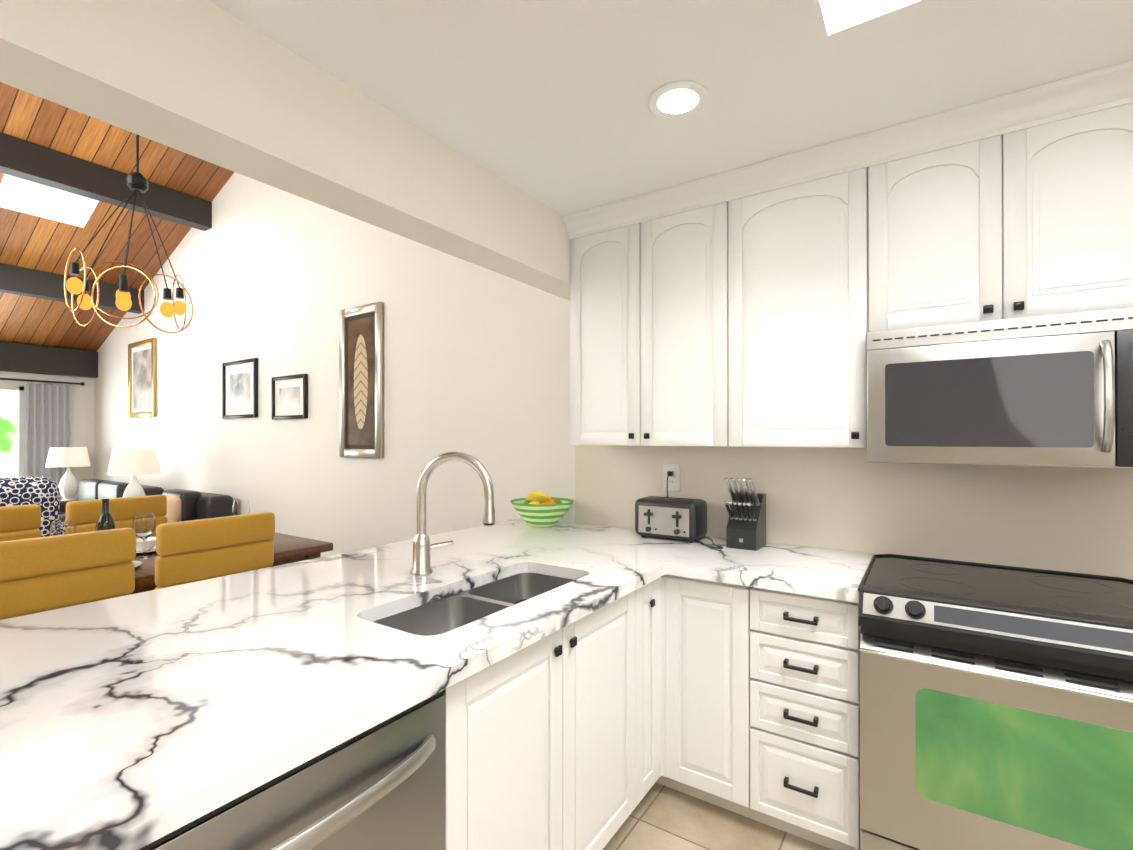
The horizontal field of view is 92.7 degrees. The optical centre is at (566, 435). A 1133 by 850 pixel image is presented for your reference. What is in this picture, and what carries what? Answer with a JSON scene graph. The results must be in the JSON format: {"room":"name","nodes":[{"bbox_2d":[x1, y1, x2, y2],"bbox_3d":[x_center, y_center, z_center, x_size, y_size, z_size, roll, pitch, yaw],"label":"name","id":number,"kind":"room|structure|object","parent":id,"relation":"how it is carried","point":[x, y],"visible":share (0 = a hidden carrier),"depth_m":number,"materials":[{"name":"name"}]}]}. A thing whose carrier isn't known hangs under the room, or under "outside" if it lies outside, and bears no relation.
{"room":"kitchen","nodes":[
{"label":"kitchen","id":0,"kind":"room"},
{"bbox_2d":[0,371,93,498],"bbox_3d":[-7.604,0.010,5.595,0.150,2.800,4.200,0,0,34],"label":"wall","id":1,"kind":"structure","parent":0,"point":[81,416],"depth_m":7.17,"materials":[{"name":"beige paint"}]},
{"bbox_2d":[0,385,23,476],"bbox_3d":[-7.348,0.397,5.952,0.060,2.030,1.980,0,0,34],"label":"door frame","id":2,"kind":"structure","parent":1,"relation":"attached to","point":[20,389],"depth_m":6.74,"materials":[{"name":"white plastic"}]},
{"bbox_2d":[0,378,84,385],"bbox_3d":[-7.148,-0.688,6.030,0.119,0.050,2.725,0,0,34],"label":"curtain rod","id":3,"kind":"object","parent":1,"relation":"attached to","point":[82,383],"visible":1,"depth_m":6.80,"materials":[{"name":"black metal"}]},
{"bbox_2d":[24,383,68,499],"bbox_3d":[-6.568,0.365,6.838,0.054,2.040,0.420,0,0,34],"label":"curtain","id":4,"kind":"object","parent":3,"relation":"hanging from","point":[46,417],"visible":0.56,"depth_m":6.83,"materials":[{"name":"grey fabric"}]},
{"bbox_2d":[0,82,233,351],"bbox_3d":[-4.391,-2.549,3.466,7.870,2.972,4.200,0,0,34],"label":"ceiling","id":5,"kind":"structure","parent":0,"point":[36,243],"depth_m":5.30,"materials":[{"name":"brown wood"}]},
{"bbox_2d":[0,342,97,377],"bbox_3d":[-7.483,-0.960,5.519,0.140,0.340,4.200,0,0,34],"label":"beam","id":6,"kind":"structure","parent":5,"relation":"attached to","point":[24,358],"depth_m":6.81,"materials":[{"name":"grey wood"}]},
{"bbox_2d":[0,174,98,227],"bbox_3d":[-4.701,-2.113,4.896,0.436,0.171,0.620,0,0,34],"label":"skylight","id":7,"kind":"object","parent":5,"relation":"attached to","point":[17,194],"visible":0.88,"depth_m":4.89,"materials":[{"name":"white glass"}]},
{"bbox_2d":[0,263,143,313],"bbox_3d":[-6.210,-1.595,4.673,0.150,0.260,4.200,0,0,34],"label":"beam","id":8,"kind":"structure","parent":5,"relation":"attached to","point":[18,280],"depth_m":5.70,"materials":[{"name":"grey wood"}]},
{"bbox_2d":[0,132,211,230],"bbox_3d":[-4.795,-2.228,3.734,0.150,0.260,4.200,0,0,34],"label":"beam","id":9,"kind":"structure","parent":5,"relation":"attached to","point":[28,161],"depth_m":4.67,"materials":[{"name":"grey wood"}]},
{"bbox_2d":[64,134,192,332],"bbox_3d":[-2.276,-1.920,2.868,0.577,2.767,0.576,0,0,34],"label":"chandelier","id":10,"kind":"object","parent":5,"relation":"hanging from","point":[137,181],"visible":1,"depth_m":2.80,"materials":[{"name":"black metal"}]},
{"bbox_2d":[0,0,569,300],"bbox_3d":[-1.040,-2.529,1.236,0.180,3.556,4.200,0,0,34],"label":"ceiling beam","id":11,"kind":"structure","parent":0,"point":[208,81],"depth_m":1.45,"materials":[{"name":"white paint"}]},
{"bbox_2d":[94,172,1132,579],"bbox_3d":[-1.675,-1.445,4.266,11.500,5.700,0.150,0,0,34],"label":"wall","id":12,"kind":"structure","parent":0,"point":[476,358],"depth_m":3.65,"materials":[{"name":"beige paint"}]},
{"bbox_2d":[128,338,156,417],"bbox_3d":[-5.005,-0.667,6.371,0.760,0.900,0.030,0,0,34],"label":"picture","id":13,"kind":"object","parent":12,"relation":"attached to","point":[141,379],"visible":1,"depth_m":6.36,"materials":[{"name":"gold metal"}]},
{"bbox_2d":[222,358,257,418],"bbox_3d":[-3.074,-0.437,5.084,0.620,0.540,0.030,0,0,34],"label":"picture","id":14,"kind":"object","parent":12,"relation":"attached to","point":[239,388],"visible":1,"depth_m":5.08,"materials":[{"name":"black metal"}]},
{"bbox_2d":[271,374,307,419],"bbox_3d":[-2.366,-0.329,4.612,0.520,0.370,0.030,0,0,34],"label":"picture","id":15,"kind":"object","parent":12,"relation":"attached to","point":[289,396],"visible":1,"depth_m":4.60,"materials":[{"name":"black metal"}]},
{"bbox_2d":[339,301,382,457],"bbox_3d":[-1.550,-0.406,4.070,0.500,1.140,0.030,0,0,34],"label":"picture","id":16,"kind":"object","parent":12,"relation":"attached to","point":[360,381],"visible":1,"depth_m":4.06,"materials":[{"name":"silver metal"}]},
{"bbox_2d":[567,168,746,446],"bbox_3d":[0.455,-0.505,2.555,0.837,1.102,0.328,0,0,34],"label":"upper cabinet","id":17,"kind":"object","parent":12,"relation":"attached to","point":[658,281],"depth_m":2.38,"materials":[{"name":"white wood"}]},
{"bbox_2d":[667,471,672,496],"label":"power cord","id":18,"kind":"object","parent":12,"relation":"attached to","point":[669,473],"depth_m":2.67,"materials":[{"name":"black plastic"}]},
{"bbox_2d":[664,464,679,491],"bbox_3d":[0.524,0.209,2.699,0.086,0.136,0.008,0,0,34],"label":"electrical outlet","id":19,"kind":"object","parent":12,"relation":"attached to","point":[674,482],"visible":0.88,"depth_m":2.69,"materials":[{"name":"white plastic"}]},
{"bbox_2d":[747,128,890,447],"bbox_3d":[0.963,-0.506,2.217,0.626,1.102,0.328,0,0,34],"label":"upper cabinet","id":20,"kind":"object","parent":12,"relation":"attached to","point":[751,305],"depth_m":2.03,"materials":[{"name":"white wood"}]},
{"bbox_2d":[891,64,1132,329],"bbox_3d":[1.488,-0.712,1.868,0.758,0.694,0.328,0,0,34],"label":"upper cabinet","id":21,"kind":"object","parent":12,"relation":"attached to","point":[1020,206],"depth_m":1.71,"materials":[{"name":"white wood"}]},
{"bbox_2d":[867,307,1132,467],"bbox_3d":[1.451,-0.133,1.810,0.754,0.456,0.458,0,0,34],"label":"microwave","id":22,"kind":"object","parent":21,"relation":"attached to","point":[1054,390],"visible":1,"depth_m":1.67,"materials":[{"name":"silver metal"}]},
{"bbox_2d":[209,0,1132,215],"bbox_3d":[0.408,-1.464,0.267,3.300,0.795,4.200,0,0,34],"label":"ceiling","id":23,"kind":"structure","parent":0,"point":[544,102],"depth_m":1.55,"materials":[{"name":"white paint"}]},
{"bbox_2d":[648,81,708,118],"bbox_3d":[0.351,-1.055,1.705,0.188,0.009,0.188,0,0,34],"label":"recessed light","id":24,"kind":"object","parent":23,"relation":"in","point":[677,99],"visible":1,"depth_m":1.70,"materials":[{"name":"white paint"}]},
{"bbox_2d":[702,536,722,548],"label":"power cord","id":25,"kind":"object","parent":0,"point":[718,547],"depth_m":2.35,"materials":[{"name":"black plastic"}]},
{"bbox_2d":[603,782,831,849],"bbox_3d":[-2.880,1.428,2.444,11.500,0.060,4.500,0,0,34],"label":"floor","id":26,"kind":"structure","parent":0,"point":[661,817],"depth_m":1.91,"materials":[{"name":"tile"}]},
{"bbox_2d":[0,504,41,541],"bbox_3d":[-2.897,0.890,2.698,0.514,1.020,0.490,0,0,34],"label":"dining chair","id":27,"kind":"object","parent":26,"relation":"on","point":[18,522],"visible":0.25,"depth_m":2.93,"materials":[{"name":"yellow fabric"}]},
{"bbox_2d":[0,476,59,536],"bbox_3d":[-4.735,0.859,3.982,1.010,1.090,1.480,0,0,34],"label":"armchair","id":28,"kind":"object","parent":26,"relation":"on","point":[43,493],"visible":0.21,"depth_m":4.13,"materials":[{"name":"fabric"}]},
{"bbox_2d":[0,528,135,619],"bbox_3d":[-2.108,0.887,2.155,0.514,1.020,0.490,0,0,34],"label":"dining chair","id":29,"kind":"object","parent":26,"relation":"on","point":[42,574],"visible":0.44,"depth_m":2.04,"materials":[{"name":"yellow fabric"}]},
{"bbox_2d":[60,479,163,519],"bbox_3d":[-5.319,0.962,5.974,1.770,0.900,0.910,0,0,34],"label":"sofa","id":30,"kind":"object","parent":26,"relation":"on","point":[92,489],"visible":0.15,"depth_m":5.99,"materials":[{"name":"black leather"}]},
{"bbox_2d":[66,495,167,537],"bbox_3d":[-2.565,0.892,3.198,0.514,1.020,0.490,0,0,34],"label":"dining chair","id":31,"kind":"object","parent":26,"relation":"on","point":[84,515],"visible":0.17,"depth_m":3.30,"materials":[{"name":"yellow fabric"}]},
{"bbox_2d":[162,489,233,520],"bbox_3d":[-3.691,0.957,4.891,0.940,0.900,0.910,0,0,34],"label":"sofa","id":32,"kind":"object","parent":26,"relation":"on","point":[196,505],"visible":0.19,"depth_m":4.91,"materials":[{"name":"black leather"}]},
{"bbox_2d":[165,495,180,522],"bbox_3d":[-3.612,0.698,4.929,0.330,0.300,0.120,0,0,34],"label":"throw pillow","id":33,"kind":"object","parent":32,"relation":"on","point":[173,514],"visible":0.33,"depth_m":4.82,"materials":[{"name":"beige fabric"}]},
{"bbox_2d":[154,512,274,589],"bbox_3d":[-1.792,0.889,2.630,0.514,1.020,0.490,0,0,34],"label":"dining chair","id":34,"kind":"object","parent":26,"relation":"on","point":[190,551],"visible":0.48,"depth_m":2.46,"materials":[{"name":"yellow fabric"}]},
{"bbox_2d":[131,533,332,593],"bbox_3d":[-2.312,1.019,2.686,0.920,0.760,1.930,0,0,34],"label":"dining table","id":35,"kind":"object","parent":26,"relation":"on","point":[288,549],"visible":0.21,"depth_m":3.05,"materials":[{"name":"brown wood"}]},
{"bbox_2d":[49,519,75,535],"bbox_3d":[-2.392,0.520,2.568,0.096,0.235,0.096,0,0,34],"label":"wine glass","id":36,"kind":"object","parent":35,"relation":"on","point":[62,527],"visible":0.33,"depth_m":2.54,"materials":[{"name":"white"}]},
{"bbox_2d":[95,498,114,530],"bbox_3d":[-2.303,0.475,2.701,0.076,0.325,0.076,0,0,34],"label":"wine bottle","id":37,"kind":"object","parent":35,"relation":"on","point":[105,520],"visible":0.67,"depth_m":2.69,"materials":[{"name":"glass"}]},
{"bbox_2d":[132,560,141,566],"bbox_3d":[-2.181,0.604,2.559,0.274,0.066,0.274,0,0,34],"label":"place setting","id":38,"kind":"object","parent":35,"relation":"on","point":[137,563],"visible":0.08,"depth_m":2.65,"materials":[{"name":"white ceramic"}]},
{"bbox_2d":[132,512,154,558],"bbox_3d":[-2.215,0.521,2.834,0.096,0.235,0.096,0,0,34],"label":"wine glass","id":39,"kind":"object","parent":35,"relation":"on","point":[143,526],"visible":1,"depth_m":2.81,"materials":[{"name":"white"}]},
{"bbox_2d":[136,537,155,553],"bbox_3d":[-2.340,0.606,2.989,0.274,0.066,0.274,0,0,34],"label":"place setting","id":40,"kind":"object","parent":35,"relation":"on","point":[150,544],"visible":0.52,"depth_m":2.96,"materials":[{"name":"white ceramic"}]},
{"bbox_2d":[232,500,249,515],"bbox_3d":[-2.026,0.523,3.369,0.096,0.235,0.096,0,0,34],"label":"wine glass","id":41,"kind":"object","parent":35,"relation":"on","point":[241,507],"visible":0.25,"depth_m":3.33,"materials":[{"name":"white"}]},
{"bbox_2d":[139,689,445,849],"bbox_3d":[-0.658,0.956,0.989,0.615,0.872,0.712,0,0,34],"label":"dishwasher","id":42,"kind":"object","parent":26,"relation":"on","point":[381,786],"visible":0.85,"depth_m":0.95,"materials":[{"name":"silver metal"}]},
{"bbox_2d":[444,684,455,849],"bbox_3d":[-0.715,0.955,1.026,0.580,0.872,0.760,0,0,34],"label":"base cabinet","id":43,"kind":"object","parent":26,"relation":"on","point":[450,796],"depth_m":1.17,"materials":[{"name":"white wood"}]},
{"bbox_2d":[0,518,873,849],"bbox_3d":[-0.311,0.500,1.499,1.829,0.040,2.928,0,0,34],"label":"countertop","id":44,"kind":"structure","parent":43,"relation":"on","point":[136,720],"depth_m":1.17,"materials":[{"name":"stone"}]},
{"bbox_2d":[410,452,494,575],"bbox_3d":[-0.397,0.267,1.868,0.293,0.426,0.150,0,0,34],"label":"faucet","id":45,"kind":"object","parent":44,"relation":"on","point":[423,547],"visible":1,"depth_m":1.87,"materials":[{"name":"silver metal"}]},
{"bbox_2d":[373,573,574,635],"bbox_3d":[-0.241,0.628,1.679,0.373,0.213,0.823,0,0,34],"label":"sink","id":46,"kind":"object","parent":44,"relation":"in","point":[446,614],"visible":0.1,"depth_m":1.75,"materials":[{"name":"silver metal"}]},
{"bbox_2d":[510,497,573,527],"bbox_3d":[-0.132,0.417,2.913,0.342,0.135,0.342,0,0,34],"label":"fruit bowl","id":47,"kind":"object","parent":44,"relation":"on","point":[541,515],"visible":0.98,"depth_m":2.81,"materials":[{"name":"green ceramic"}]},
{"bbox_2d":[524,491,561,503],"bbox_3d":[-0.136,0.369,2.915,0.208,0.161,0.202,0,0,34],"label":"fruit","id":48,"kind":"object","parent":47,"relation":"in","point":[535,497],"visible":0.52,"depth_m":2.83,"materials":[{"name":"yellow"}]},
{"bbox_2d":[635,496,706,542],"bbox_3d":[0.488,0.390,2.554,0.310,0.186,0.197,0,0,34],"label":"toaster","id":49,"kind":"object","parent":44,"relation":"on","point":[673,518],"visible":1,"depth_m":2.48,"materials":[{"name":"black plastic"}]},
{"bbox_2d":[724,477,765,550],"bbox_3d":[0.773,0.329,2.346,0.125,0.307,0.232,0,0,34],"label":"knife block","id":50,"kind":"object","parent":44,"relation":"on","point":[746,527],"visible":1,"depth_m":2.31,"materials":[{"name":"black plastic"}]},
{"bbox_2d":[456,584,647,849],"bbox_3d":[-0.194,0.959,1.807,0.580,0.872,1.153,0,0,34],"label":"base cabinet","id":51,"kind":"object","parent":26,"relation":"on","point":[587,732],"depth_m":1.51,"materials":[{"name":"white wood"}]},
{"bbox_2d":[648,574,860,849],"bbox_3d":[0.552,0.960,2.278,1.259,0.872,0.673,0,0,34],"label":"base cabinet","id":52,"kind":"object","parent":26,"relation":"on","point":[754,693],"depth_m":1.89,"materials":[{"name":"white wood"}]},
{"bbox_2d":[857,554,1132,849],"bbox_3d":[1.383,0.932,1.703,0.768,0.925,0.704,0,0,34],"label":"range","id":53,"kind":"object","parent":26,"relation":"on","point":[996,707],"visible":1,"depth_m":1.49,"materials":[{"name":"silver metal"}]},
{"bbox_3d":[-4.296,1.109,5.371,0.500,0.600,0.500,0,0,34],"label":"end table","id":54,"kind":"object","parent":26,"relation":"on","visible":0},
{"bbox_2d":[107,449,160,497],"bbox_3d":[-4.296,0.473,5.373,0.420,0.670,0.420,0,0,34],"label":"table lamp","id":55,"kind":"object","parent":54,"relation":"on","point":[134,462],"visible":0.67,"depth_m":5.26,"materials":[{"name":"white fabric"}]},
{"bbox_3d":[-6.244,1.115,6.776,0.500,0.600,0.500,0,0,34],"label":"end table","id":56,"kind":"object","parent":26,"relation":"on","visible":0},
{"bbox_2d":[45,447,90,500],"bbox_3d":[-6.244,0.479,6.778,0.420,0.670,0.420,0,0,34],"label":"table lamp","id":57,"kind":"object","parent":56,"relation":"on","point":[68,457],"visible":0.92,"depth_m":6.70,"materials":[{"name":"white fabric"}]},
{"label":"outside","id":58,"kind":"structure","parent":0,"visible":0},
{"bbox_2d":[0,390,17,477],"bbox_3d":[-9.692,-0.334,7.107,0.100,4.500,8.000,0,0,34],"label":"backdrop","id":59,"kind":"structure","parent":58,"point":[8,433],"depth_m":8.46,"materials":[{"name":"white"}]}
]}

